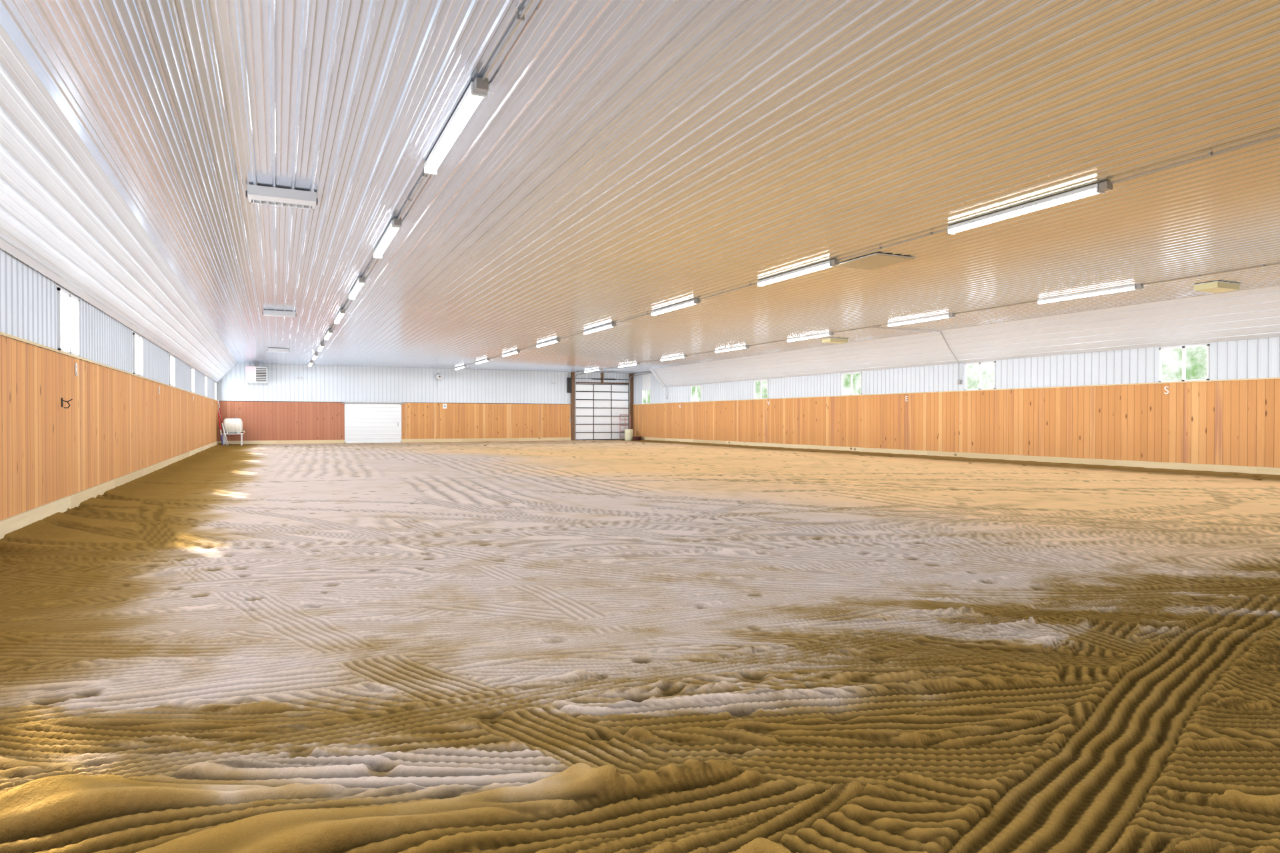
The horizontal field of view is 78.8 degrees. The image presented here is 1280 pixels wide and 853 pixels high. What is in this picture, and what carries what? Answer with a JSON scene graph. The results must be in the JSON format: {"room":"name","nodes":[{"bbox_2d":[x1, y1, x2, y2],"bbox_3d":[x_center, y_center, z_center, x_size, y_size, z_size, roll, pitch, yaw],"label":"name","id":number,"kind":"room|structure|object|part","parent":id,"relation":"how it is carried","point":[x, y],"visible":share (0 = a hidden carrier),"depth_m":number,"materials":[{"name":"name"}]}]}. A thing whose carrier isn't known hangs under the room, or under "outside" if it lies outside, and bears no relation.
{"room":"indoor riding arena","nodes":[
{"label":"indoor riding arena","id":0,"kind":"room"},
{"bbox_2d":[0,248,218,539],"bbox_3d":[-11.416,-0.336,17.558,0.080,3.780,55.480,0,1,-25],"label":"wall","id":1,"kind":"structure","parent":0,"point":[117,429],"depth_m":12.54,"materials":[{"name":"brown wood"}]},
{"bbox_2d":[61,398,72,408],"bbox_3d":[-8.604,-0.352,11.687,0.126,0.157,0.111,0,1,-25],"label":"hook","id":2,"kind":"object","parent":1,"relation":"attached to","point":[62,399],"visible":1,"depth_m":11.68,"materials":[{"name":"black metal"}]},
{"bbox_2d":[56,287,79,359],"bbox_3d":[-8.928,-1.585,12.152,0.060,0.980,1.320,0,1,-25],"label":"window","id":3,"kind":"structure","parent":1,"relation":"in","point":[68,305],"depth_m":12.12,"materials":[{"name":"white glass"}]},
{"bbox_3d":[-8.947,-1.599,12.144,0.001,0.860,1.170,0,1,-25],"label":"pane","id":4,"kind":"part","parent":3,"relation":"part of","materials":[{"name":"glass"}]},
{"bbox_2d":[75,363,77,376],"bbox_3d":[-9.039,-0.910,12.495,0.008,0.205,0.158,0,1,-25],"label":"sign","id":5,"kind":"object","parent":1,"relation":"attached to","point":[76,364],"visible":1,"depth_m":12.47,"materials":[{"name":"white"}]},
{"bbox_2d":[132,332,143,378],"bbox_3d":[-11.760,-1.642,18.224,0.060,0.980,1.320,0,1,-25],"label":"window","id":6,"kind":"structure","parent":1,"relation":"in","point":[137,341],"depth_m":18.19,"materials":[{"name":"white glass"}]},
{"bbox_3d":[-11.778,-1.657,18.216,0.001,0.860,1.170,0,1,-25],"label":"pane","id":7,"kind":"part","parent":6,"relation":"part of","materials":[{"name":"glass"}]},
{"bbox_2d":[168,354,175,388],"bbox_3d":[-14.507,-1.697,24.115,0.060,0.980,1.320,0,1,-25],"label":"window","id":8,"kind":"structure","parent":1,"relation":"in","point":[172,359],"depth_m":24.09,"materials":[{"name":"glass"}]},
{"bbox_3d":[-14.525,-1.712,24.106,0.001,0.860,1.170,0,1,-25],"label":"pane","id":9,"kind":"part","parent":8,"relation":"part of","materials":[{"name":"glass"}]},
{"bbox_2d":[190,367,194,393],"bbox_3d":[-17.254,-1.753,30.006,0.060,0.980,1.320,0,1,-25],"label":"window","id":10,"kind":"structure","parent":1,"relation":"in","point":[192,370],"depth_m":29.98,"materials":[{"name":"clear glass"}]},
{"bbox_2d":[204,376,207,397],"bbox_3d":[-19.853,-1.805,35.579,0.060,0.980,1.320,0,1,-25],"label":"window","id":11,"kind":"structure","parent":1,"relation":"in","point":[205,378],"depth_m":35.55,"materials":[{"name":"clear glass"}]},
{"bbox_2d":[214,382,216,400],"bbox_3d":[-22.431,-1.857,41.108,0.060,0.980,1.320,0,1,-25],"label":"window","id":12,"kind":"structure","parent":1,"relation":"in","point":[215,383],"depth_m":41.09,"materials":[{"name":"glass"}]},
{"bbox_2d":[218,363,628,444],"bbox_3d":[-11.831,-1.197,47.971,24.950,4.930,0.080,0,1,-25],"label":"wall","id":13,"kind":"structure","parent":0,"point":[483,405],"depth_m":47.05,"materials":[{"name":"white"}]},
{"bbox_2d":[296,376,303,379],"bbox_3d":[-19.351,-2.768,44.337,0.340,0.140,0.125,0,1,-25],"label":"sconce","id":14,"kind":"object","parent":13,"relation":"attached to","point":[297,377],"visible":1,"depth_m":44.30,"materials":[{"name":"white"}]},
{"bbox_2d":[342,402,403,443],"bbox_3d":[-15.773,-0.209,46.082,3.500,2.490,0.090,0,1,-25],"label":"sliding door","id":15,"kind":"structure","parent":13,"relation":"in","point":[365,422],"depth_m":46.08,"materials":[{"name":"white metal"}]},
{"bbox_2d":[436,373,442,379],"bbox_3d":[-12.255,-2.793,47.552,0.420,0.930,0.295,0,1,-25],"label":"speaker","id":16,"kind":"object","parent":13,"relation":"attached to","point":[439,377],"visible":1,"depth_m":47.45,"materials":[{"name":"white plastic"}]},
{"bbox_2d":[442,404,446,408],"bbox_3d":[-11.993,-1.251,47.858,0.240,0.298,0.014,0,1,-25],"label":"sign","id":17,"kind":"object","parent":13,"relation":"attached to","point":[444,405],"visible":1,"depth_m":47.85,"materials":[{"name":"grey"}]},
{"bbox_2d":[550,382,555,384],"bbox_3d":[-5.647,-2.828,50.726,0.340,0.140,0.125,0,1,-25],"label":"sconce","id":18,"kind":"object","parent":13,"relation":"attached to","point":[551,383],"visible":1,"depth_m":50.70,"materials":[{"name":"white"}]},
{"bbox_2d":[567,370,652,440],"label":"door","id":19,"kind":"structure","parent":0,"point":[597,409],"depth_m":52.15,"materials":[{"name":"white glass"}]},
{"bbox_2d":[0,0,1279,387],"bbox_3d":[-0.105,-2.830,22.809,25.450,1.230,56.080,0,1,-25],"label":"ceiling","id":20,"kind":"structure","parent":0,"point":[621,160],"depth_m":9.74,"materials":[{"name":"white metal"}]},
{"bbox_2d":[245,363,276,385],"bbox_3d":[-20.927,-2.897,43.025,1.515,1.218,1.150,0,1,-25],"label":"heater","id":21,"kind":"object","parent":20,"relation":"hanging from","point":[255,374],"visible":1,"depth_m":42.46,"materials":[{"name":"white paint"}]},
{"bbox_2d":[267,348,289,351],"bbox_3d":[-15.902,-3.349,34.262,0.890,0.130,0.620,0,1,-25],"label":"heater","id":22,"kind":"object","parent":20,"relation":"attached to","point":[269,349],"visible":1,"depth_m":34.01,"materials":[{"name":"white metal"}]},
{"bbox_2d":[262,310,296,317],"bbox_3d":[-10.408,-3.238,22.481,0.890,0.130,0.620,0,1,-25],"label":"heater","id":23,"kind":"object","parent":20,"relation":"attached to","point":[266,313],"visible":1,"depth_m":22.23,"materials":[{"name":"white metal"}]},
{"bbox_2d":[246,184,317,209],"bbox_3d":[-4.914,-3.127,10.699,0.890,0.130,0.620,0,1,-25],"label":"heater","id":24,"kind":"object","parent":20,"relation":"attached to","point":[255,194],"visible":1,"depth_m":10.50,"materials":[{"name":"white metal"}]},
{"bbox_2d":[308,0,533,366],"bbox_3d":[-7.147,-3.216,19.319,0.150,0.115,54.512,0,1,-25],"label":"ceiling lights","id":25,"kind":"object","parent":20,"relation":"attached to","point":[478,89],"visible":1,"depth_m":8.43,"materials":[{"name":"white paint"}]},
{"bbox_2d":[606,326,960,399],"bbox_3d":[4.599,-2.524,37.398,4.085,1.863,23.440,0,1,-25],"label":"conduit","id":26,"kind":"object","parent":20,"relation":"attached to","point":[959,381],"visible":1,"depth_m":27.62,"materials":[{"name":"grey"}]},
{"bbox_2d":[822,338,848,343],"bbox_3d":[7.514,-3.304,30.010,0.890,0.140,0.540,0,1,-25],"label":"ceiling hatch","id":27,"kind":"object","parent":20,"relation":"attached to","point":[829,340],"visible":1,"depth_m":29.84,"materials":[{"name":"beige wood"}]},
{"bbox_2d":[454,134,1279,369],"bbox_3d":[0.306,-3.246,22.573,0.150,0.115,54.112,0,1,-25],"label":"ceiling lights","id":28,"kind":"object","parent":20,"relation":"attached to","point":[1103,187],"visible":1,"depth_m":11.97,"materials":[{"name":"white paint"}]},
{"bbox_2d":[836,252,916,269],"bbox_3d":[4.582,-3.220,15.237,0.990,0.030,1.240,0,1,-25],"label":"ceiling hatch","id":29,"kind":"object","parent":20,"relation":"attached to","point":[875,261],"visible":0.86,"depth_m":15.12,"materials":[{"name":"beige wood"}]},
{"bbox_2d":[584,262,1279,372],"bbox_3d":[7.771,-3.275,25.613,0.150,0.115,53.312,0,1,-25],"label":"ceiling lights","id":30,"kind":"object","parent":20,"relation":"attached to","point":[1137,287],"visible":1,"depth_m":22.27,"materials":[{"name":"white paint"}]},
{"bbox_2d":[1192,280,1241,293],"bbox_3d":[13.198,-3.189,17.821,0.890,0.140,0.540,0,1,-25],"label":"ceiling hatch","id":31,"kind":"object","parent":20,"relation":"attached to","point":[1214,287],"visible":1,"depth_m":17.66,"materials":[{"name":"beige wood"}]},
{"bbox_2d":[0,439,1279,852],"bbox_3d":[-2.277,0.933,47.212,66.552,0.222,66.730,0,1,42],"label":"sand","id":32,"kind":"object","parent":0,"point":[231,648],"visible":0.91,"depth_m":4.76,"materials":[{"name":"beige sand"}]},
{"bbox_2d":[217,400,228,445],"bbox_3d":[-22.311,-0.182,41.670,0.517,2.488,0.210,0,1,-25],"label":"poles","id":33,"kind":"object","parent":32,"relation":"on","point":[219,410],"visible":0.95,"depth_m":41.64,"materials":[{"name":"red paint"}]},
{"bbox_2d":[222,418,244,445],"bbox_3d":[-22.085,0.288,42.337,1.070,1.545,0.824,0,1,-25],"label":"water tank","id":34,"kind":"object","parent":32,"relation":"on","point":[234,426],"visible":0.94,"depth_m":42.05,"materials":[{"name":"white plastic"}]},
{"bbox_2d":[624,429,633,440],"bbox_3d":[-0.740,0.580,51.996,0.590,0.780,0.590,0,1,-25],"label":"barrel","id":35,"kind":"object","parent":32,"relation":"on","point":[629,433],"visible":0.88,"depth_m":51.75,"materials":[{"name":"beige plastic"}]},
{"bbox_2d":[632,436,641,440],"bbox_3d":[-0.191,0.820,51.482,0.640,0.310,0.640,0,1,-25],"label":"tub","id":36,"kind":"object","parent":32,"relation":"on","point":[634,438],"visible":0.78,"depth_m":51.24,"materials":[{"name":"red rubber"}]},
{"bbox_2d":[633,336,1279,475],"bbox_3d":[11.205,-0.985,28.101,0.080,4.880,55.480,0,1,-25],"label":"wall","id":37,"kind":"structure","parent":0,"point":[1109,408],"depth_m":25.17,"materials":[{"name":"brown wood"}]},
{"bbox_2d":[642,389,650,404],"bbox_3d":[0.426,-1.953,51.269,0.060,0.980,1.320,0,1,-25],"label":"window","id":38,"kind":"structure","parent":37,"relation":"in","point":[646,393],"depth_m":51.24,"materials":[{"name":"clear glass"}]},
{"bbox_2d":[690,385,701,402],"bbox_3d":[3.257,-1.896,45.197,0.060,0.980,1.320,0,1,-25],"label":"window","id":39,"kind":"structure","parent":37,"relation":"in","point":[695,390],"depth_m":45.16,"materials":[{"name":"clear glass"}]},
{"bbox_2d":[754,380,768,399],"bbox_3d":[6.089,-1.839,39.125,0.060,0.980,1.320,0,1,-25],"label":"window","id":40,"kind":"structure","parent":37,"relation":"in","point":[761,387],"depth_m":39.09,"materials":[{"name":"clear glass"}]},
{"bbox_2d":[841,372,861,396],"bbox_3d":[8.963,-1.781,32.962,0.060,0.980,1.320,0,1,-25],"label":"window","id":41,"kind":"structure","parent":37,"relation":"in","point":[851,383],"depth_m":32.93,"materials":[{"name":"clear glass"}]},
{"bbox_2d":[965,361,996,391],"bbox_3d":[11.773,-1.724,26.936,0.060,0.980,1.320,0,1,-25],"label":"window","id":42,"kind":"structure","parent":37,"relation":"in","point":[979,376],"depth_m":26.90,"materials":[{"name":"clear glass"}]},
{"bbox_2d":[1164,386,1168,393],"bbox_3d":[14.377,-0.993,21.259,0.008,0.210,0.116,0,1,-25],"label":"sign","id":43,"kind":"object","parent":37,"relation":"attached to","point":[1165,389],"visible":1,"depth_m":21.25,"materials":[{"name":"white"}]},
{"bbox_2d":[1158,344,1210,383],"bbox_3d":[14.592,-1.667,20.891,0.060,0.980,1.320,0,1,-25],"label":"window","id":44,"kind":"structure","parent":37,"relation":"in","point":[1191,363],"depth_m":20.86,"materials":[{"name":"clear glass"}]},
{"label":"floor","id":45,"kind":"structure","parent":0,"visible":0},
{"bbox_2d":[620,414,630,439],"bbox_3d":[-1.002,0.070,52.564,0.794,1.770,0.044,0,1,-25],"label":"gate","id":46,"kind":"object","parent":45,"relation":"on","point":[625,419],"visible":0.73,"depth_m":52.54,"materials":[{"name":"red metal"}]}
]}

